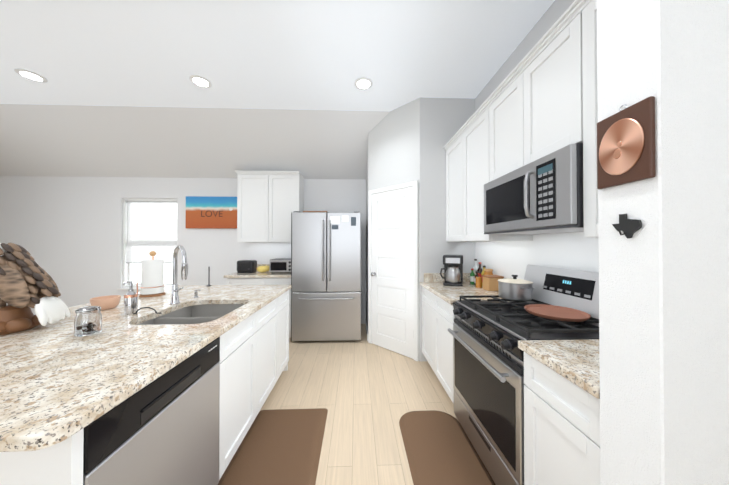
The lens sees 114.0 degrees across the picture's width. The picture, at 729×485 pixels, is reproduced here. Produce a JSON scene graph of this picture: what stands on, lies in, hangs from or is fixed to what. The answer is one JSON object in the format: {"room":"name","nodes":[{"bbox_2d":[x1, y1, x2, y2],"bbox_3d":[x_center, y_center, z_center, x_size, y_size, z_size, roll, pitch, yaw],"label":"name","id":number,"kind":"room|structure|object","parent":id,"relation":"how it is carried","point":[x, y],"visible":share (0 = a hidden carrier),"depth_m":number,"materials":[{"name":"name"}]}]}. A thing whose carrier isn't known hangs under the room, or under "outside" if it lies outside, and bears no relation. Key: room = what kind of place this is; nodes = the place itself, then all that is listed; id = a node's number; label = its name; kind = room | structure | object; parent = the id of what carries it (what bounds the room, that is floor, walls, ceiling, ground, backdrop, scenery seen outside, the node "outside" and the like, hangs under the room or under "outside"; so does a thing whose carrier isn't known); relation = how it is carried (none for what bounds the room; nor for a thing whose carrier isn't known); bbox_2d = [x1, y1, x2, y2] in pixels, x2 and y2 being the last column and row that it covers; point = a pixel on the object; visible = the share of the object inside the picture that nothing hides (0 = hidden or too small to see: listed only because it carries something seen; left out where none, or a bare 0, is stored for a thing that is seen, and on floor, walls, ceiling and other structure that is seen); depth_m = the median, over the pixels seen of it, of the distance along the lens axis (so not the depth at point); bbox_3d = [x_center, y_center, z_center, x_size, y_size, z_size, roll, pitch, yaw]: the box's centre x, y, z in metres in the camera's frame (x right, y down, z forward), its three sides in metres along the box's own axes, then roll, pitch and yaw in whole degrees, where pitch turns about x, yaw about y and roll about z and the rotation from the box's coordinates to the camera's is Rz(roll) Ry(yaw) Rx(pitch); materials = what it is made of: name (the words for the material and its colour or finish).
{"room":"kitchen","nodes":[
{"label":"kitchen","id":0,"kind":"room"},
{"bbox_2d":[0,176,365,323],"bbox_3d":[-2.989,0.128,3.999,8.750,2.500,0.160,0,0,-2],"label":"wall","id":1,"kind":"structure","parent":0,"point":[66,233],"depth_m":3.88,"materials":[{"name":"white paint"}]},
{"bbox_2d":[117,198,177,289],"bbox_3d":[-3.546,0.008,4.038,1.500,2.080,0.345,0,0,-2],"label":"window","id":2,"kind":"structure","parent":1,"relation":"in","point":[130,270],"depth_m":4.00,"materials":[{"name":"white"}]},
{"bbox_2d":[126,200,176,262],"bbox_3d":[-3.542,-0.190,3.954,0.830,1.076,0.047,0,0,-2],"label":"window blind","id":3,"kind":"object","parent":2,"relation":"attached to","point":[166,224],"visible":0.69,"depth_m":3.96,"materials":[{"name":"white plastic"}]},
{"bbox_2d":[186,196,236,228],"bbox_3d":[-2.526,-0.495,3.921,0.830,0.525,0.032,0,0,-2],"label":"framed picture","id":4,"kind":"object","parent":1,"relation":"attached to","point":[212,212],"visible":1,"depth_m":3.91,"materials":[{"name":"paper"}]},
{"bbox_2d":[235,171,303,241],"bbox_3d":[-1.499,-0.548,3.793,0.970,1.092,0.358,0,0,-2],"label":"upper cabinet","id":5,"kind":"object","parent":1,"relation":"attached to","point":[268,202],"visible":0.9,"depth_m":3.65,"materials":[{"name":"white wood"}]},
{"bbox_2d":[0,104,389,179],"bbox_3d":[-2.969,-1.371,3.436,8.750,0.612,1.030,0,0,-2],"label":"ceiling","id":6,"kind":"structure","parent":0,"point":[97,141],"depth_m":3.35,"materials":[{"name":"white paint"}]},
{"bbox_2d":[0,0,554,110],"bbox_3d":[-1.604,-1.732,-0.462,11.210,0.050,6.860,0,0,-2],"label":"ceiling","id":7,"kind":"structure","parent":0,"point":[289,54],"depth_m":2.08,"materials":[{"name":"white paint"}]},
{"bbox_2d":[14,68,47,82],"bbox_3d":[-3.358,-1.678,2.389,0.200,0.011,0.200,0,0,-2],"label":"recessed light","id":8,"kind":"object","parent":7,"relation":"in","point":[30,75],"visible":1,"depth_m":2.39,"materials":[{"name":"white"}]},
{"bbox_2d":[189,75,211,87],"bbox_3d":[-1.710,-1.678,2.476,0.200,0.011,0.200,0,0,-2],"label":"recessed light","id":9,"kind":"object","parent":7,"relation":"in","point":[200,81],"visible":1,"depth_m":2.47,"materials":[{"name":"white"}]},
{"bbox_2d":[354,77,372,89],"bbox_3d":[-0.010,-1.677,2.510,0.200,0.011,0.200,0,0,-2],"label":"recessed light","id":10,"kind":"object","parent":7,"relation":"in","point":[363,83],"visible":1,"depth_m":2.50,"materials":[{"name":"white"}]},
{"bbox_2d":[302,211,329,215],"bbox_3d":[-0.706,-0.434,3.532,0.340,0.018,0.380,0,0,-2],"label":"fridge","id":11,"kind":"object","parent":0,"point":[303,211],"depth_m":3.34,"materials":[{"name":"metal"}]},
{"bbox_2d":[227,324,494,484],"bbox_3d":[-1.627,1.378,0.169,11.210,0.060,8.170,0,0,-2],"label":"floor","id":12,"kind":"structure","parent":0,"point":[365,393],"depth_m":2.06,"materials":[{"name":"brown wood"}]},
{"bbox_2d":[0,332,231,484],"bbox_3d":[-1.064,0.914,0.932,0.633,0.880,0.709,0,0,-2],"label":"base cabinet","id":13,"kind":"object","parent":12,"relation":"on","point":[65,465],"depth_m":0.59,"materials":[{"name":"white wood"}]},
{"bbox_2d":[0,284,290,455],"bbox_3d":[-1.385,0.461,1.522,1.286,0.036,2.024,0,0,-2],"label":"countertop","id":14,"kind":"structure","parent":13,"relation":"on","point":[55,382],"depth_m":0.88,"materials":[{"name":"beige stone"}]},
{"bbox_2d":[0,243,69,334],"bbox_3d":[-1.736,0.219,1.199,0.303,0.442,0.256,0,0,-2],"label":"statue","id":15,"kind":"object","parent":14,"relation":"on","point":[27,281],"visible":1,"depth_m":1.17,"materials":[{"name":"brown wood"}]},
{"bbox_2d":[74,306,101,336],"bbox_3d":[-1.337,0.374,1.147,0.097,0.132,0.089,0,0,-2],"label":"glass jar","id":16,"kind":"object","parent":14,"relation":"on","point":[87,320],"visible":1,"depth_m":1.12,"materials":[{"name":"clear glass"}]},
{"bbox_2d":[90,295,120,309],"bbox_3d":[-1.735,0.405,1.588,0.140,0.075,0.140,0,0,-2],"label":"bowl","id":17,"kind":"object","parent":14,"relation":"on","point":[107,302],"visible":0.83,"depth_m":1.56,"materials":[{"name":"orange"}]},
{"bbox_2d":[123,281,160,314],"bbox_3d":[-1.377,0.340,1.476,0.232,0.205,0.085,0,0,-2],"label":"soap dispenser","id":18,"kind":"object","parent":14,"relation":"on","point":[130,301],"visible":1,"depth_m":1.47,"materials":[{"name":"silver metal"}]},
{"bbox_2d":[136,251,165,296],"bbox_3d":[-1.795,0.259,2.008,0.170,0.374,0.170,0,0,-2],"label":"paper towel holder","id":19,"kind":"object","parent":14,"relation":"on","point":[152,277],"visible":0.98,"depth_m":1.95,"materials":[{"name":"white paper"}]},
{"bbox_2d":[170,245,187,303],"bbox_3d":[-1.321,0.232,1.692,0.184,0.423,0.144,0,0,-2],"label":"faucet","id":20,"kind":"object","parent":14,"relation":"on","point":[175,289],"visible":1,"depth_m":1.71,"materials":[{"name":"silver metal"}]},
{"bbox_2d":[193,289,200,297],"bbox_3d":[-1.356,0.413,1.922,0.059,0.064,0.037,0,0,-2],"label":"soap dispenser","id":21,"kind":"object","parent":14,"relation":"on","point":[196,294],"visible":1,"depth_m":1.91,"materials":[{"name":"silver metal"}]},
{"bbox_2d":[136,300,259,351],"bbox_3d":[-1.091,0.574,1.559,0.539,0.213,0.634,0,0,-2],"label":"sink","id":22,"kind":"object","parent":14,"relation":"in","point":[187,313],"depth_m":1.64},
{"bbox_2d":[207,267,211,285],"bbox_3d":[-1.610,0.350,2.454,0.044,0.200,0.043,0,0,-2],"label":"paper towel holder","id":23,"kind":"object","parent":14,"relation":"on","point":[209,277],"visible":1,"depth_m":2.45,"materials":[{"name":"grey metal"}]},
{"bbox_2d":[83,337,219,484],"bbox_3d":[-1.041,0.918,0.915,0.612,0.872,0.617,0,0,-2],"label":"dishwasher","id":24,"kind":"object","parent":12,"relation":"on","point":[163,429],"visible":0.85,"depth_m":0.88,"materials":[{"name":"grey metal"}]},
{"bbox_2d":[224,264,290,337],"bbox_3d":[-1.490,0.867,3.633,0.962,1.015,0.657,0,0,-2],"label":"base cabinet","id":25,"kind":"object","parent":12,"relation":"on","point":[266,278],"visible":0.23,"depth_m":3.34,"materials":[{"name":"white wood"}]},
{"bbox_2d":[237,260,256,272],"bbox_3d":[-1.800,0.366,3.627,0.250,0.186,0.182,0,0,-2],"label":"toaster","id":26,"kind":"object","parent":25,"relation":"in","point":[246,266],"visible":1,"depth_m":3.55,"materials":[{"name":"black plastic"}]},
{"bbox_2d":[256,265,269,272],"bbox_3d":[-1.549,0.404,3.616,0.215,0.109,0.128,0,0,-2],"label":"squash","id":27,"kind":"object","parent":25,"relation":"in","point":[262,269],"visible":0.96,"depth_m":3.58,"materials":[{"name":"yellow food"}]},
{"bbox_2d":[270,258,290,272],"bbox_3d":[-1.244,0.357,3.659,0.355,0.205,0.337,0,0,-2],"label":"toaster oven","id":28,"kind":"object","parent":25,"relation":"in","point":[280,264],"visible":0.81,"depth_m":3.52,"materials":[{"name":"grey metal"}]},
{"bbox_2d":[228,288,290,399],"bbox_3d":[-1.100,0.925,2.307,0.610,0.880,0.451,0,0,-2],"label":"base cabinet","id":29,"kind":"object","parent":12,"relation":"on","point":[258,363],"depth_m":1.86,"materials":[{"name":"white wood"}]},
{"bbox_2d":[218,408,327,484],"bbox_3d":[-0.553,1.349,1.404,0.550,0.016,1.065,0,0,-2],"label":"area rug","id":30,"kind":"object","parent":12,"relation":"on","point":[280,446],"visible":1,"depth_m":1.53,"materials":[{"name":"brown"}]},
{"bbox_2d":[291,211,360,341],"bbox_3d":[-0.532,0.466,3.562,0.950,1.817,0.817,0,0,-2],"label":"refrigerator","id":31,"kind":"object","parent":12,"relation":"on","point":[325,275],"visible":1,"depth_m":3.22,"materials":[{"name":"grey metal"}]},
{"bbox_2d":[421,285,430,365],"bbox_3d":[0.981,0.926,2.483,0.632,0.879,0.506,0,0,-2],"label":"base cabinet","id":32,"kind":"object","parent":12,"relation":"on","point":[426,297],"depth_m":2.57,"materials":[{"name":"white wood"}]},
{"bbox_2d":[431,293,446,391],"bbox_3d":[0.994,0.923,2.096,0.632,0.879,0.505,0,0,-2],"label":"base cabinet","id":33,"kind":"object","parent":12,"relation":"on","point":[438,308],"depth_m":2.17,"materials":[{"name":"white wood"}]},
{"bbox_2d":[419,281,501,304],"bbox_3d":[0.976,0.466,2.293,0.656,0.035,0.893,0,0,-2],"label":"countertop","id":34,"kind":"structure","parent":33,"relation":"on","point":[445,293],"depth_m":2.20,"materials":[{"name":"beige stone"}]},
{"bbox_2d":[440,255,462,285],"bbox_3d":[0.951,0.293,2.548,0.270,0.315,0.274,0,0,-2],"label":"coffee maker","id":35,"kind":"object","parent":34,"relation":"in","point":[453,270],"visible":1,"depth_m":2.46,"materials":[{"name":"black plastic"}]},
{"bbox_2d":[470,259,485,285],"bbox_3d":[1.201,0.315,2.525,0.123,0.270,0.216,0,0,-2],"label":"condiment bottles","id":36,"kind":"object","parent":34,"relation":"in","point":[476,271],"visible":0.69,"depth_m":2.53,"materials":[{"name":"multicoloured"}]},
{"bbox_2d":[475,269,503,290],"bbox_3d":[1.200,0.356,2.290,0.165,0.185,0.230,0,0,-2],"label":"canisters","id":37,"kind":"object","parent":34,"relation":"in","point":[490,281],"visible":0.98,"depth_m":2.21,"materials":[{"name":"orange wood"}]},
{"bbox_2d":[399,410,495,484],"bbox_3d":[0.502,1.349,1.398,0.460,0.016,1.040,0,0,-2],"label":"area rug","id":38,"kind":"object","parent":12,"relation":"on","point":[439,448],"visible":1,"depth_m":1.52,"materials":[{"name":"brown"}]},
{"bbox_2d":[447,301,526,403],"bbox_3d":[1.016,0.918,1.458,0.632,0.879,0.888,0,0,-2],"label":"base cabinet","id":39,"kind":"object","parent":12,"relation":"on","point":[450,315],"depth_m":1.89,"materials":[{"name":"white wood"}]},
{"bbox_2d":[448,264,598,484],"bbox_3d":[0.981,0.762,1.459,0.697,1.191,0.754,0,0,-2],"label":"range","id":40,"kind":"object","parent":12,"relation":"on","point":[488,368],"visible":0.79,"depth_m":1.34,"materials":[{"name":"grey metal"}]},
{"bbox_2d":[498,275,533,301],"bbox_3d":[1.092,0.320,1.721,0.218,0.172,0.287,0,0,-2],"label":"cooking pot","id":41,"kind":"object","parent":40,"relation":"on","point":[514,288],"visible":1,"depth_m":1.64,"materials":[{"name":"silver metal"}]},
{"bbox_2d":[524,304,590,321],"bbox_3d":[1.070,0.393,1.330,0.290,0.020,0.290,0,0,-2],"label":"griddle","id":42,"kind":"object","parent":40,"relation":"on","point":[554,312],"visible":1,"depth_m":1.32,"materials":[{"name":"brown ceramic"}]},
{"bbox_2d":[524,353,599,484],"bbox_3d":[1.035,0.913,0.898,0.632,0.879,0.354,0,0,-2],"label":"base cabinet","id":43,"kind":"object","parent":12,"relation":"on","point":[562,412],"depth_m":0.89,"materials":[{"name":"white wood"}]},
{"bbox_2d":[518,339,599,400],"bbox_3d":[1.023,0.455,0.901,0.656,0.035,0.354,0,0,-2],"label":"countertop","id":44,"kind":"structure","parent":43,"relation":"on","point":[576,361],"depth_m":0.90,"materials":[{"name":"beige stone"}]},
{"bbox_2d":[366,97,475,360],"bbox_3d":[0.659,-0.152,3.391,1.220,3.050,1.310,0,0,-2],"label":"wall","id":45,"kind":"structure","parent":0,"point":[407,142],"depth_m":2.75,"materials":[{"name":"white paint"}]},
{"bbox_2d":[365,318,367,340],"bbox_3d":[0.032,1.325,3.643,0.012,0.100,0.700,0,0,-2],"label":"baseboard","id":46,"kind":"structure","parent":45,"relation":"attached to","point":[366,329],"depth_m":3.42,"materials":[{"name":"white wood"}]},
{"bbox_2d":[368,181,418,361],"bbox_3d":[0.337,0.327,2.996,0.555,2.085,0.557,0,0,-2],"label":"pantry door","id":47,"kind":"structure","parent":45,"relation":"in","point":[393,268],"depth_m":2.96,"materials":[{"name":"white wood"}]},
{"bbox_2d":[424,273,469,280],"bbox_3d":[0.974,0.403,2.728,0.583,0.099,0.023,0,0,-2],"label":"backsplash","id":48,"kind":"structure","parent":45,"relation":"attached to","point":[427,276],"depth_m":2.71,"materials":[{"name":"beige stone"}]},
{"bbox_2d":[475,0,598,279],"bbox_3d":[1.373,-0.160,2.405,0.141,3.050,3.331,0,0,-2],"label":"wall","id":49,"kind":"structure","parent":0,"point":[568,250],"depth_m":1.83,"materials":[{"name":"white paint"}]},
{"bbox_2d":[444,132,458,241],"bbox_3d":[1.124,-0.551,2.499,0.347,1.084,0.507,0,0,-2],"label":"upper cabinet","id":50,"kind":"object","parent":49,"relation":"attached to","point":[452,150],"depth_m":2.58,"materials":[{"name":"white wood"}]},
{"bbox_2d":[459,96,532,241],"bbox_3d":[1.139,-0.554,2.079,0.347,1.084,0.569,0,0,-2],"label":"upper cabinet","id":51,"kind":"object","parent":49,"relation":"attached to","point":[475,136],"depth_m":2.08,"materials":[{"name":"white wood"}]},
{"bbox_2d":[491,76,514,180],"bbox_3d":[1.154,-0.780,1.637,0.347,0.640,0.438,0,0,-2],"label":"upper cabinet","id":52,"kind":"object","parent":49,"relation":"attached to","point":[502,122],"depth_m":1.69,"materials":[{"name":"white wood"}]},
{"bbox_2d":[511,0,582,169],"bbox_3d":[1.165,-0.782,1.317,0.347,0.640,0.439,0,0,-2],"label":"upper cabinet","id":53,"kind":"object","parent":49,"relation":"attached to","point":[540,101],"depth_m":1.27,"materials":[{"name":"white wood"}]},
{"bbox_2d":[484,143,583,234],"bbox_3d":[1.109,-0.261,1.471,0.445,0.392,0.752,0,0,-2],"label":"over-the-range microwave","id":54,"kind":"object","parent":53,"relation":"attached to","point":[543,195],"visible":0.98,"depth_m":1.28,"materials":[{"name":"grey metal"}]},
{"bbox_2d":[579,0,598,237],"bbox_3d":[1.178,-0.563,0.947,0.347,1.084,0.419,0,0,-2],"label":"upper cabinet","id":55,"kind":"object","parent":49,"relation":"attached to","point":[587,8],"depth_m":1.05,"materials":[{"name":"white wood"}]},
{"bbox_2d":[597,0,728,484],"bbox_3d":[2.283,-0.173,0.695,3.160,3.050,0.149,0,0,-2],"label":"wall","id":56,"kind":"structure","parent":0,"point":[664,334],"depth_m":0.57,"materials":[{"name":"white paint"}]},
{"bbox_2d":[597,96,655,188],"bbox_3d":[0.692,-0.264,0.636,0.020,0.214,0.130,0,0,-2],"label":"plaque","id":57,"kind":"object","parent":56,"relation":"attached to","point":[626,145],"visible":1,"depth_m":0.62,"materials":[{"name":"brown wood"}]},
{"bbox_2d":[612,214,641,237],"bbox_3d":[0.690,-0.044,0.632,0.024,0.066,0.066,0,0,-2],"label":"wall decoration","id":58,"kind":"object","parent":56,"relation":"attached to","point":[629,228],"visible":1,"depth_m":0.63,"materials":[{"name":"black metal"}]}
]}

